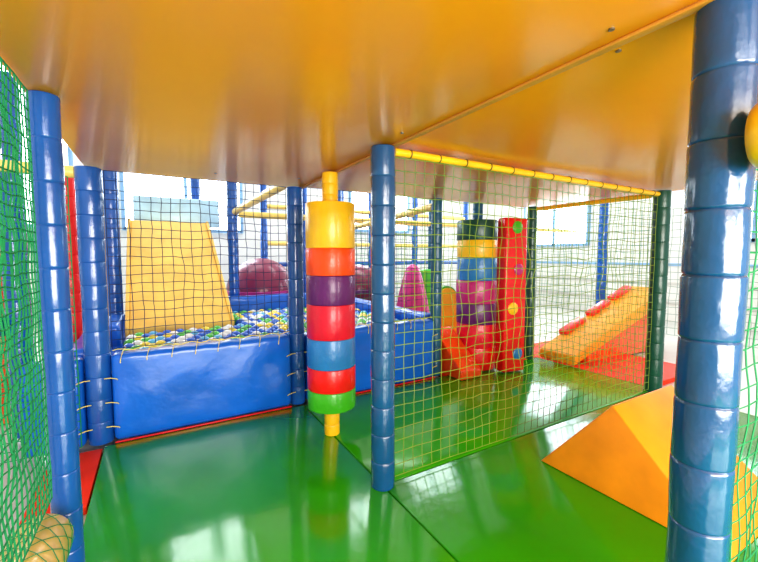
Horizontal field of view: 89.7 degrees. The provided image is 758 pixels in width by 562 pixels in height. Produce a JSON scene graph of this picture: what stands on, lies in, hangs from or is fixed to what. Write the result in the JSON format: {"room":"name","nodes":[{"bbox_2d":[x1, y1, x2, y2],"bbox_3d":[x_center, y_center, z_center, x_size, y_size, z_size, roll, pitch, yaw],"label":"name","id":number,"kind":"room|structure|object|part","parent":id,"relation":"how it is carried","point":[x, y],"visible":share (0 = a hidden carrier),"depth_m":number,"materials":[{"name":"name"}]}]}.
{"room":"indoor playground","nodes":[
{"label":"indoor playground","id":0,"kind":"room"},
{"bbox_2d":[27,153,472,328],"bbox_3d":[-2.287,-1.546,6.798,13.000,4.240,0.200,-2,5,-30],"label":"wall","id":1,"kind":"structure","parent":0,"point":[218,238],"depth_m":6.98,"materials":[{"name":"beige paint"}]},
{"bbox_2d":[0,65,72,227],"bbox_3d":[-5.066,-1.943,4.980,1.650,2.450,0.060,-2,5,-30],"label":"window","id":2,"kind":"structure","parent":1,"relation":"in","point":[67,152],"depth_m":5.21,"materials":[{"name":"white glass"}]},
{"bbox_2d":[120,172,242,233],"bbox_3d":[-3.123,-2.021,6.113,1.750,2.450,0.060,-2,5,-30],"label":"window","id":3,"kind":"structure","parent":1,"relation":"in","point":[132,177],"depth_m":6.05,"materials":[{"name":"white glass"}]},
{"bbox_2d":[348,192,409,232],"bbox_3d":[0.028,-2.096,7.954,1.450,2.150,0.060,-2,5,-30],"label":"window","id":4,"kind":"structure","parent":1,"relation":"in","point":[363,204],"depth_m":7.82,"materials":[{"name":"white glass"}]},
{"bbox_2d":[0,0,757,207],"bbox_3d":[1.039,-0.547,1.111,3.550,0.040,4.130,-2,5,-30],"label":"ceiling","id":5,"kind":"structure","parent":0,"point":[262,92],"depth_m":1.03,"materials":[{"name":"orange plastic"}]},
{"bbox_2d":[301,0,713,188],"bbox_3d":[0.504,-0.501,0.801,0.022,0.008,4.130,-2,5,-30],"label":"trim","id":6,"kind":"structure","parent":5,"relation":"attached to","point":[697,6],"depth_m":0.89,"materials":[{"name":"orange plastic"}]},
{"bbox_2d":[0,302,757,544],"bbox_3d":[0.286,0.973,2.556,13.000,0.210,12.000,-2,5,-30],"label":"floor","id":7,"kind":"structure","parent":0,"point":[670,341],"depth_m":3.13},
{"bbox_2d":[0,264,11,424],"bbox_3d":[-2.336,0.264,2.307,0.130,1.240,0.100,-2,5,-30],"label":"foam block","id":8,"kind":"object","parent":7,"relation":"on","point":[1,344],"visible":0.2,"depth_m":2.31,"materials":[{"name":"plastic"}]},
{"bbox_2d":[0,159,32,438],"bbox_3d":[-1.972,0.108,2.080,0.113,1.501,0.112,0,4,2],"label":"post","id":9,"kind":"object","parent":7,"relation":"on","point":[11,174],"visible":0.26,"depth_m":2.04,"materials":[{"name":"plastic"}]},
{"bbox_2d":[0,316,5,336],"bbox_3d":[-2.385,0.257,1.813,0.890,0.110,0.111,-2,5,-30],"label":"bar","id":10,"kind":"object","parent":9,"relation":"attached to","point":[2,316],"visible":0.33,"depth_m":2.01,"materials":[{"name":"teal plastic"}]},
{"bbox_2d":[0,71,32,322],"bbox_3d":[-2.889,-0.408,3.040,0.122,2.401,0.123,-1,4,-11],"label":"post","id":11,"kind":"object","parent":7,"relation":"on","point":[4,82],"visible":0.09,"depth_m":2.94,"materials":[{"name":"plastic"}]},
{"bbox_2d":[20,449,102,523],"bbox_3d":[-1.391,0.906,1.702,0.204,0.040,0.524,-2,5,-30],"label":"floor mat","id":12,"kind":"object","parent":7,"relation":"on","point":[90,461],"visible":0.41,"depth_m":1.72,"materials":[{"name":"red plastic"}]},
{"bbox_2d":[64,177,81,341],"bbox_3d":[-2.037,0.078,2.527,0.133,1.501,0.132,1,4,15],"label":"post","id":13,"kind":"object","parent":7,"relation":"on","point":[71,188],"visible":0.12,"depth_m":2.48,"materials":[{"name":"red plastic"}]},
{"bbox_2d":[73,165,114,445],"bbox_3d":[-1.492,0.141,2.003,0.118,1.446,0.119,0,4,1],"label":"post","id":14,"kind":"object","parent":7,"relation":"on","point":[88,182],"visible":1,"depth_m":1.96,"materials":[{"name":"blue plastic"}]},
{"bbox_2d":[0,159,73,177],"bbox_3d":[-2.090,-0.531,1.619,1.258,0.060,0.061,-2,5,-30],"label":"bar","id":15,"kind":"object","parent":14,"relation":"attached to","point":[68,170],"visible":0.19,"depth_m":1.89,"materials":[{"name":"beige plastic"}]},
{"bbox_2d":[103,170,287,348],"bbox_3d":[-1.021,-0.121,2.260,0.966,0.950,0.028,-2,5,-30],"label":"safety net","id":16,"kind":"object","parent":14,"relation":"attached to","point":[127,181],"visible":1,"depth_m":2.22,"materials":[{"name":"fabric"}]},
{"bbox_2d":[125,195,233,337],"bbox_3d":[-1.946,-0.070,3.789,0.900,1.695,1.700,-2,5,-30],"label":"slide","id":17,"kind":"object","parent":7,"relation":"on","point":[178,231],"visible":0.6,"depth_m":3.39,"materials":[{"name":"yellow plastic"}]},
{"bbox_3d":[-2.120,-0.069,3.223,0.028,0.986,0.900,-2,5,-30],"label":"rail","id":18,"kind":"part","parent":17,"relation":"part of","materials":[{"name":"yellow plastic"}]},
{"bbox_3d":[-1.506,-0.094,3.581,0.028,0.986,0.905,-3,5,-35],"label":"rail","id":19,"kind":"part","parent":17,"relation":"part of","materials":[{"name":"yellow plastic"}]},
{"bbox_2d":[190,179,199,198],"bbox_3d":[-2.285,-0.526,4.778,0.102,2.400,0.102,1,4,15],"label":"post","id":20,"kind":"object","parent":7,"relation":"on","point":[194,182],"visible":0.09,"depth_m":4.70,"materials":[{"name":"blue plastic"}]},
{"bbox_2d":[17,293,437,456],"bbox_3d":[-1.060,0.491,3.291,2.650,0.572,1.888,-2,5,-30],"label":"pit","id":21,"kind":"object","parent":7,"relation":"on","point":[155,388],"visible":0.48,"depth_m":2.28,"materials":[{"name":"blue plastic"}]},
{"bbox_2d":[0,171,82,463],"bbox_3d":[-2.055,0.192,1.591,1.246,1.367,0.022,-2,5,-30],"label":"safety net","id":22,"kind":"object","parent":21,"relation":"attached to","point":[68,214],"visible":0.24,"depth_m":1.81,"materials":[{"name":"green fabric"}]},
{"bbox_2d":[102,170,123,315],"bbox_3d":[-2.294,-0.423,3.271,0.122,2.401,0.123,1,4,14],"label":"post","id":23,"kind":"object","parent":21,"relation":"on","point":[108,175],"visible":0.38,"depth_m":3.24,"materials":[{"name":"blue plastic"}]},
{"bbox_2d":[121,343,133,350],"bbox_3d":[-1.615,0.445,2.463,0.086,0.086,0.086,-2,5,-30],"label":"ball","id":24,"kind":"object","parent":21,"relation":"on","point":[127,344],"visible":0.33,"depth_m":2.44,"materials":[{"name":"blue plastic"}]},
{"bbox_2d":[124,339,135,344],"bbox_3d":[-1.693,0.436,2.596,0.086,0.086,0.086,-2,5,-30],"label":"ball","id":25,"kind":"object","parent":21,"relation":"on","point":[127,340],"visible":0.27,"depth_m":2.57,"materials":[{"name":"green plastic"}]},
{"bbox_2d":[132,340,142,344],"bbox_3d":[-1.615,0.439,2.552,0.086,0.086,0.086,-2,5,-30],"label":"ball","id":26,"kind":"object","parent":21,"relation":"on","point":[137,342],"visible":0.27,"depth_m":2.53,"materials":[{"name":"white plastic"}]},
{"bbox_2d":[147,339,158,342],"bbox_3d":[-1.539,0.436,2.596,0.086,0.086,0.086,-2,5,-30],"label":"ball","id":27,"kind":"object","parent":21,"relation":"on","point":[150,340],"visible":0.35,"depth_m":2.57,"materials":[{"name":"plastic"}]},
{"bbox_2d":[156,340,165,344],"bbox_3d":[-1.462,0.439,2.552,0.086,0.086,0.086,-2,5,-30],"label":"ball","id":28,"kind":"object","parent":21,"relation":"on","point":[161,342],"visible":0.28,"depth_m":2.53,"materials":[{"name":"yellow plastic"}]},
{"bbox_2d":[163,337,172,341],"bbox_3d":[-1.463,0.433,2.641,0.086,0.086,0.086,-2,5,-30],"label":"ball","id":29,"kind":"object","parent":21,"relation":"on","point":[168,339],"visible":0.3,"depth_m":2.62,"materials":[{"name":"blue plastic"}]},
{"bbox_2d":[286,186,304,404],"bbox_3d":[-0.555,0.106,2.549,0.105,1.441,0.106,0,4,2],"label":"post","id":30,"kind":"object","parent":21,"relation":"attached to","point":[294,201],"visible":0.98,"depth_m":2.51,"materials":[{"name":"blue plastic"}]},
{"bbox_2d":[226,182,239,295],"bbox_3d":[-1.606,-0.486,4.192,0.112,2.400,0.112,-2,4,-23],"label":"post","id":31,"kind":"object","parent":7,"relation":"on","point":[232,241],"visible":0.44,"depth_m":4.15,"materials":[{"name":"blue plastic"}]},
{"bbox_2d":[232,186,284,214],"bbox_3d":[-1.072,-0.714,3.340,0.071,0.100,1.861,-2,5,-31],"label":"bar","id":32,"kind":"object","parent":31,"relation":"attached to","point":[244,206],"visible":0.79,"depth_m":3.23,"materials":[{"name":"beige plastic"}]},
{"bbox_2d":[226,258,287,295],"bbox_3d":[-1.544,0.130,5.002,0.867,0.860,0.867,0,4,3],"label":"ball","id":33,"kind":"object","parent":7,"relation":"on","point":[244,276],"visible":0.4,"depth_m":4.68,"materials":[{"name":"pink plastic"}]},
{"bbox_2d":[259,185,267,258],"bbox_3d":[-1.775,-0.502,5.891,0.112,2.201,0.112,2,4,27],"label":"post","id":34,"kind":"object","parent":7,"relation":"on","point":[263,222],"visible":0.25,"depth_m":5.83,"materials":[{"name":"blue plastic"}]},
{"bbox_2d":[278,262,287,266],"bbox_3d":[-1.495,-0.264,6.072,0.550,0.071,0.071,-2,5,-30],"label":"bar","id":35,"kind":"object","parent":34,"relation":"attached to","point":[281,263],"visible":0.19,"depth_m":6.03,"materials":[{"name":"blue plastic"}]},
{"bbox_2d":[84,406,455,561],"bbox_3d":[0.036,0.985,0.552,1.084,0.040,3.994,-2,5,-30],"label":"floor mat","id":36,"kind":"object","parent":7,"relation":"on","point":[271,486],"visible":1,"depth_m":1.54,"materials":[{"name":"green plastic"}]},
{"bbox_2d":[25,90,85,561],"bbox_3d":[-0.938,0.202,1.112,0.075,1.445,0.076,0,4,2],"label":"post","id":37,"kind":"object","parent":36,"relation":"on","point":[44,107],"visible":0.8,"depth_m":1.08,"materials":[{"name":"blue plastic"}]},
{"bbox_2d":[0,57,52,561],"bbox_3d":[-0.673,0.088,0.587,0.022,1.141,1.086,-2,4,-30],"label":"safety net","id":38,"kind":"object","parent":37,"relation":"attached to","point":[25,385],"visible":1,"depth_m":0.91,"materials":[{"name":"green fabric"}]},
{"bbox_2d":[0,513,74,561],"bbox_3d":[-0.743,0.724,0.738,0.147,0.147,0.737,-2,5,-30],"label":"roll","id":39,"kind":"object","parent":37,"relation":"attached to","point":[52,542],"visible":0.73,"depth_m":0.96,"materials":[{"name":"beige plastic"}]},
{"bbox_2d":[370,144,395,491],"bbox_3d":[0.017,0.171,1.612,0.106,1.441,0.105,1,4,14],"label":"post","id":40,"kind":"object","parent":36,"relation":"on","point":[382,156],"visible":1,"depth_m":1.57,"materials":[{"name":"blue plastic"}]},
{"bbox_2d":[395,148,660,195],"bbox_3d":[1.019,-0.577,2.142,2.205,0.038,0.038,-2,5,-30],"label":"rail","id":41,"kind":"object","parent":40,"relation":"attached to","point":[404,153],"visible":0.98,"depth_m":1.93,"materials":[{"name":"yellow plastic"}]},
{"bbox_2d":[395,156,657,476],"bbox_3d":[1.016,0.136,2.191,2.204,1.395,0.038,-2,4,-29],"label":"safety net","id":42,"kind":"object","parent":41,"relation":"hanging from","point":[404,171],"visible":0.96,"depth_m":2.06,"materials":[{"name":"green fabric"}]},
{"bbox_2d":[302,188,306,291],"bbox_3d":[-1.214,-0.524,6.219,0.113,2.201,0.112,2,4,27],"label":"post","id":43,"kind":"object","parent":7,"relation":"on","point":[304,191],"visible":0.12,"depth_m":6.16,"materials":[{"name":"blue plastic"}]},
{"bbox_2d":[267,204,286,209],"bbox_3d":[-1.495,-1.161,6.011,0.550,0.071,0.071,-2,5,-30],"label":"bar","id":44,"kind":"object","parent":43,"relation":"attached to","point":[272,206],"visible":0.45,"depth_m":5.92,"materials":[{"name":"beige plastic"}]},
{"bbox_2d":[268,241,285,245],"bbox_3d":[-1.495,-0.593,6.050,0.550,0.070,0.070,-2,5,-30],"label":"bar","id":45,"kind":"object","parent":43,"relation":"attached to","point":[270,243],"visible":0.41,"depth_m":5.96,"materials":[{"name":"beige plastic"}]},
{"bbox_2d":[338,191,341,200],"bbox_3d":[-0.518,-0.430,4.833,0.102,2.200,0.102,0,4,2],"label":"post","id":46,"kind":"object","parent":7,"relation":"on","point":[339,192],"visible":0.02,"depth_m":4.75,"materials":[{"name":"blue plastic"}]},
{"bbox_2d":[238,211,304,219],"bbox_3d":[-1.058,-0.757,4.495,1.150,0.070,0.071,-2,5,-30],"label":"bar","id":47,"kind":"object","parent":46,"relation":"attached to","point":[283,216],"visible":0.39,"depth_m":4.32,"materials":[{"name":"beige plastic"}]},
{"bbox_2d":[355,204,430,229],"bbox_3d":[-0.019,-0.621,3.963,0.062,0.160,1.882,-2,5,-30],"label":"bar","id":48,"kind":"object","parent":46,"relation":"attached to","point":[408,213],"visible":0.3,"depth_m":3.45,"materials":[{"name":"beige plastic"}]},
{"bbox_2d":[355,264,370,300],"bbox_3d":[-0.328,0.130,5.737,0.766,0.760,0.766,3,5,41],"label":"ball","id":49,"kind":"object","parent":7,"relation":"on","point":[358,292],"visible":0.22,"depth_m":5.41,"materials":[{"name":"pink plastic"}]},
{"bbox_2d":[368,193,370,267],"bbox_3d":[-0.135,-0.567,6.848,0.113,2.201,0.112,2,4,27],"label":"post","id":50,"kind":"object","parent":7,"relation":"on","point":[369,195],"visible":0.21,"depth_m":6.79,"materials":[{"name":"blue plastic"}]},
{"bbox_2d":[355,261,369,264],"bbox_3d":[-0.394,-0.307,6.714,0.500,0.070,0.070,-2,5,-30],"label":"bar","id":51,"kind":"object","parent":50,"relation":"attached to","point":[366,262],"visible":0.3,"depth_m":6.75,"materials":[{"name":"blue plastic"}]},
{"bbox_2d":[395,261,412,264],"bbox_3d":[0.275,-0.334,7.104,0.850,0.071,0.071,-2,5,-30],"label":"bar","id":52,"kind":"object","parent":50,"relation":"attached to","point":[397,262],"visible":0.26,"depth_m":7.16,"materials":[{"name":"blue plastic"}]},
{"bbox_2d":[412,198,417,265],"bbox_3d":[0.685,-0.600,7.326,0.112,2.201,0.113,0,4,2],"label":"post","id":53,"kind":"object","parent":7,"relation":"on","point":[413,199],"visible":0.4,"depth_m":7.26,"materials":[{"name":"blue plastic"}]},
{"bbox_2d":[417,261,455,264],"bbox_3d":[1.247,-0.373,7.670,1.200,0.071,0.071,-2,5,-30],"label":"bar","id":54,"kind":"object","parent":53,"relation":"attached to","point":[422,262],"visible":0.42,"depth_m":7.65,"materials":[{"name":"blue plastic"}]},
{"bbox_2d":[421,269,430,311],"bbox_3d":[0.664,0.254,5.375,0.160,0.840,0.160,-2,5,-30],"label":"pillar","id":55,"kind":"structure","parent":7,"relation":"on","point":[428,273],"depth_m":5.28,"materials":[{"name":"green plastic"}]},
{"bbox_2d":[428,199,430,268],"bbox_3d":[0.777,-0.482,5.588,0.112,2.201,0.112,0,4,1],"label":"post","id":56,"kind":"object","parent":7,"relation":"on","point":[429,213],"visible":0.19,"depth_m":5.55,"materials":[{"name":"teal plastic"}]},
{"bbox_2d":[356,218,430,225],"bbox_3d":[0.129,-0.805,5.187,1.400,0.071,0.071,-2,5,-30],"label":"bar","id":57,"kind":"object","parent":56,"relation":"attached to","point":[398,223],"visible":0.38,"depth_m":5.32,"materials":[{"name":"beige plastic"}]},
{"bbox_2d":[355,223,427,299],"bbox_3d":[0.126,-0.071,5.233,1.379,1.398,0.037,-2,4,-30],"label":"safety net","id":58,"kind":"object","parent":57,"relation":"hanging from","point":[398,239],"visible":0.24,"depth_m":5.31,"materials":[{"name":"fabric"}]},
{"bbox_2d":[442,223,576,232],"bbox_3d":[2.309,-0.891,6.458,3.430,0.061,0.061,-2,5,-30],"label":"bar","id":59,"kind":"object","parent":56,"relation":"attached to","point":[446,224],"visible":0.3,"depth_m":6.83,"materials":[{"name":"beige plastic"}]},
{"bbox_2d":[442,227,571,309],"bbox_3d":[2.254,-0.156,6.475,3.309,1.398,0.039,-2,5,-30],"label":"safety net","id":60,"kind":"object","parent":59,"relation":"hanging from","point":[448,233],"visible":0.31,"depth_m":6.96,"materials":[{"name":"green fabric"}]},
{"bbox_2d":[430,198,442,375],"bbox_3d":[0.472,0.058,3.148,0.092,1.455,0.092,1,4,15],"label":"post","id":61,"kind":"object","parent":7,"relation":"on","point":[438,202],"visible":0.69,"depth_m":3.10,"materials":[{"name":"teal plastic"}]},
{"bbox_2d":[303,187,431,329],"bbox_3d":[-0.038,-0.166,2.834,1.086,0.960,0.021,-2,5,-30],"label":"safety net","id":62,"kind":"object","parent":61,"relation":"attached to","point":[368,213],"visible":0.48,"depth_m":2.94,"materials":[{"name":"fabric"}]},
{"bbox_2d":[463,202,468,219],"bbox_3d":[1.808,-0.645,7.980,0.112,2.201,0.112,1,4,14],"label":"post","id":63,"kind":"object","parent":7,"relation":"on","point":[465,204],"visible":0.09,"depth_m":7.88,"materials":[{"name":"blue plastic"}]},
{"bbox_2d":[418,244,456,247],"bbox_3d":[1.247,-0.702,7.648,1.200,0.071,0.071,-2,5,-30],"label":"bar","id":64,"kind":"object","parent":63,"relation":"attached to","point":[419,245],"visible":0.31,"depth_m":7.66,"materials":[{"name":"beige plastic"}]},
{"bbox_2d":[418,214,464,219],"bbox_3d":[1.247,-1.270,7.609,1.200,0.070,0.071,-2,5,-30],"label":"bar","id":65,"kind":"object","parent":63,"relation":"attached to","point":[419,215],"visible":0.64,"depth_m":7.68,"materials":[{"name":"beige plastic"}]},
{"bbox_2d":[305,357,647,480],"bbox_3d":[0.784,0.838,2.705,2.374,0.040,1.024,-2,5,-30],"label":"floor mat","id":66,"kind":"object","parent":7,"relation":"on","point":[354,435],"visible":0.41,"depth_m":2.44,"materials":[{"name":"green plastic"}]},
{"bbox_2d":[305,171,355,435],"bbox_3d":[-0.264,0.138,2.095,0.267,1.440,0.267,-2,4,-26],"label":"column","id":67,"kind":"object","parent":66,"relation":"on","point":[329,222],"visible":1,"depth_m":1.99,"materials":[{"name":"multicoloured plastic"}]},
{"bbox_2d":[441,327,480,380],"bbox_3d":[0.655,0.593,3.228,0.220,0.375,0.370,-2,5,-30],"label":"wedge","id":68,"kind":"object","parent":66,"relation":"on","point":[460,374],"visible":0.56,"depth_m":3.16,"materials":[{"name":"orange plastic"}]},
{"bbox_2d":[495,217,526,372],"bbox_3d":[1.132,0.122,3.260,0.230,1.307,0.131,-2,4,-22],"label":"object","id":69,"kind":"object","parent":66,"relation":"on","point":[518,294],"visible":0.88,"depth_m":3.21,"materials":[{"name":"red plastic"}]},
{"bbox_2d":[388,392,757,561],"bbox_3d":[1.793,0.955,0.982,2.374,0.040,2.964,-2,5,-30],"label":"floor mat","id":70,"kind":"object","parent":7,"relation":"on","point":[499,503],"visible":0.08,"depth_m":1.50,"materials":[{"name":"green plastic"}]},
{"bbox_2d":[541,385,757,561],"bbox_3d":[1.199,0.699,1.667,0.540,0.377,0.714,-2,5,-30],"label":"wedge","id":71,"kind":"object","parent":70,"relation":"on","point":[623,454],"visible":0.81,"depth_m":1.55,"materials":[{"name":"orange plastic"}]},
{"bbox_2d":[643,190,671,391],"bbox_3d":[2.025,0.084,2.770,0.112,1.456,0.112,1,4,14],"label":"post","id":72,"kind":"object","parent":70,"relation":"on","point":[664,201],"visible":0.92,"depth_m":2.73,"materials":[{"name":"teal plastic"}]},
{"bbox_2d":[664,0,757,561],"bbox_3d":[0.626,0.228,0.730,0.098,1.445,0.098,1,4,14],"label":"post","id":73,"kind":"object","parent":70,"relation":"on","point":[720,184],"visible":0.98,"depth_m":0.69,"materials":[{"name":"blue plastic"}]},
{"bbox_2d":[730,168,757,561],"bbox_3d":[1.311,0.207,1.152,1.506,1.416,0.028,-2,5,-30],"label":"safety net","id":74,"kind":"object","parent":73,"relation":"attached to","point":[738,538],"visible":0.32,"depth_m":0.91,"materials":[{"name":"green fabric"}]},
{"bbox_2d":[744,103,757,167],"bbox_3d":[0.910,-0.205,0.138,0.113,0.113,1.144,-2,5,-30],"label":"ball","id":75,"kind":"object","parent":73,"relation":"attached to","point":[751,127],"visible":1,"depth_m":0.60,"materials":[{"name":"yellow plastic"}]},
{"bbox_2d":[540,285,647,364],"bbox_3d":[2.356,0.427,3.974,1.600,0.686,0.380,-2,5,-30],"label":"ramp","id":76,"kind":"object","parent":7,"relation":"on","point":[635,322],"visible":0.66,"depth_m":3.85,"materials":[{"name":"orange plastic"}]},
{"bbox_2d":[595,203,608,304],"bbox_3d":[3.157,-0.567,5.374,0.133,2.402,0.133,1,4,14],"label":"post","id":77,"kind":"object","parent":7,"relation":"on","point":[603,236],"visible":0.4,"depth_m":5.34,"materials":[{"name":"blue plastic"}]},
{"bbox_2d":[605,201,757,347],"bbox_3d":[3.901,-0.071,4.138,0.042,1.549,2.809,-2,5,-30],"label":"safety net","id":78,"kind":"object","parent":77,"relation":"attached to","point":[620,251],"visible":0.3,"depth_m":4.71,"materials":[{"name":"fabric"}]},
{"bbox_2d":[534,341,675,385],"bbox_3d":[2.087,0.768,3.724,0.894,0.040,1.374,-2,5,-30],"label":"floor mat","id":79,"kind":"object","parent":7,"relation":"on","point":[668,368],"visible":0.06,"depth_m":3.40,"materials":[{"name":"red plastic"}]},
{"bbox_3d":[0.606,0.734,4.236,1.134,0.040,1.794,-2,5,-30],"label":"floor mat","id":80,"kind":"object","parent":7,"relation":"on","visible":0},
{"bbox_2d":[396,264,429,312],"bbox_3d":[0.446,0.235,5.072,0.520,0.920,0.520,-2,5,-30],"label":"cone","id":81,"kind":"object","parent":80,"relation":"on","point":[408,276],"visible":0.46,"depth_m":4.93,"materials":[{"name":"plastic"}]},
{"bbox_2d":[441,286,456,331],"bbox_3d":[0.693,0.389,4.002,0.300,0.680,0.090,-2,5,-30],"label":"arch","id":82,"kind":"object","parent":80,"relation":"on","point":[446,308],"visible":0.43,"depth_m":3.96,"materials":[{"name":"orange plastic"}]},
{"bbox_2d":[456,203,497,370],"bbox_3d":[0.872,0.041,3.404,0.363,1.455,0.352,-2,5,-30],"label":"tower","id":83,"kind":"object","parent":80,"relation":"on","point":[462,275],"visible":0.77,"depth_m":3.26,"materials":[{"name":"multicoloured plastic"}]},
{"bbox_2d":[524,206,536,358],"bbox_3d":[1.456,0.023,3.663,0.096,1.455,0.095,2,4,27],"label":"post","id":84,"kind":"object","parent":80,"relation":"on","point":[533,213],"visible":0.68,"depth_m":3.63,"materials":[{"name":"teal plastic"}]},
{"bbox_2d":[536,194,652,210],"bbox_3d":[1.731,-0.647,3.170,0.037,0.036,0.950,-2,5,-31],"label":"bar","id":85,"kind":"object","parent":84,"relation":"attached to","point":[634,197],"visible":0.67,"depth_m":3.11,"materials":[{"name":"yellow plastic"}]},
{"bbox_2d":[534,200,650,385],"bbox_3d":[1.732,0.072,3.214,0.033,1.385,0.937,-2,5,-32],"label":"safety net","id":86,"kind":"object","parent":85,"relation":"hanging from","point":[597,226],"visible":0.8,"depth_m":3.15,"materials":[{"name":"fabric"}]},
{"bbox_3d":[-0.653,-0.547,6.546,0.114,2.201,0.113,-2,5,-30],"label":"post","id":87,"kind":"object","parent":7,"relation":"on","visible":0},
{"bbox_2d":[355,243,369,246],"bbox_3d":[-0.394,-0.637,6.691,0.500,0.070,0.070,-2,5,-30],"label":"bar","id":88,"kind":"object","parent":87,"relation":"attached to","point":[359,244],"visible":0.34,"depth_m":6.72,"materials":[{"name":"beige plastic"}]},
{"bbox_2d":[356,210,369,214],"bbox_3d":[-0.394,-1.205,6.653,0.500,0.071,0.071,-2,5,-30],"label":"bar","id":89,"kind":"object","parent":87,"relation":"attached to","point":[357,211],"visible":0.35,"depth_m":6.68,"materials":[{"name":"beige plastic"}]},
{"bbox_2d":[483,190,757,330],"bbox_3d":[5.373,-1.409,4.793,0.200,4.240,11.000,-2,5,-30],"label":"wall","id":90,"kind":"structure","parent":0,"point":[678,197],"depth_m":6.63,"materials":[{"name":"beige paint"}]},
{"bbox_2d":[524,205,590,246],"bbox_3d":[3.537,-1.724,7.643,0.060,2.050,1.450,-2,5,-30],"label":"window","id":91,"kind":"structure","parent":90,"relation":"in","point":[571,217],"depth_m":7.48,"materials":[{"name":"white glass"}]},
{"bbox_3d":[3.550,-1.724,7.650,0.030,2.000,1.400,-2,5,-30],"label":"pane","id":92,"kind":"part","parent":91,"relation":"part of","materials":[{"name":"white glass"}]},
{"bbox_2d":[536,261,757,267],"bbox_3d":[5.276,-0.178,4.819,0.025,0.040,10.800,-2,5,-30],"label":"trim","id":93,"kind":"structure","parent":90,"relation":"attached to","point":[611,263],"depth_m":6.80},
{"bbox_2d":[536,289,757,311],"bbox_3d":[5.276,0.420,4.860,0.025,0.040,10.800,-2,5,-30],"label":"trim","id":94,"kind":"structure","parent":90,"relation":"attached to","point":[670,302],"depth_m":7.24,"materials":[{"name":"white"}]},
{"bbox_2d":[537,275,757,289],"bbox_3d":[5.276,0.121,4.840,0.025,0.040,10.800,-2,5,-30],"label":"trim","id":95,"kind":"structure","parent":90,"relation":"attached to","point":[614,280],"depth_m":6.70,"materials":[{"name":"white"}]},
{"bbox_2d":[751,181,757,240],"bbox_3d":[5.051,-1.548,5.058,0.060,2.050,1.450,-2,5,-30],"label":"window","id":96,"kind":"structure","parent":90,"relation":"in","point":[754,214],"depth_m":5.09,"materials":[{"name":"white glass"}]}
]}

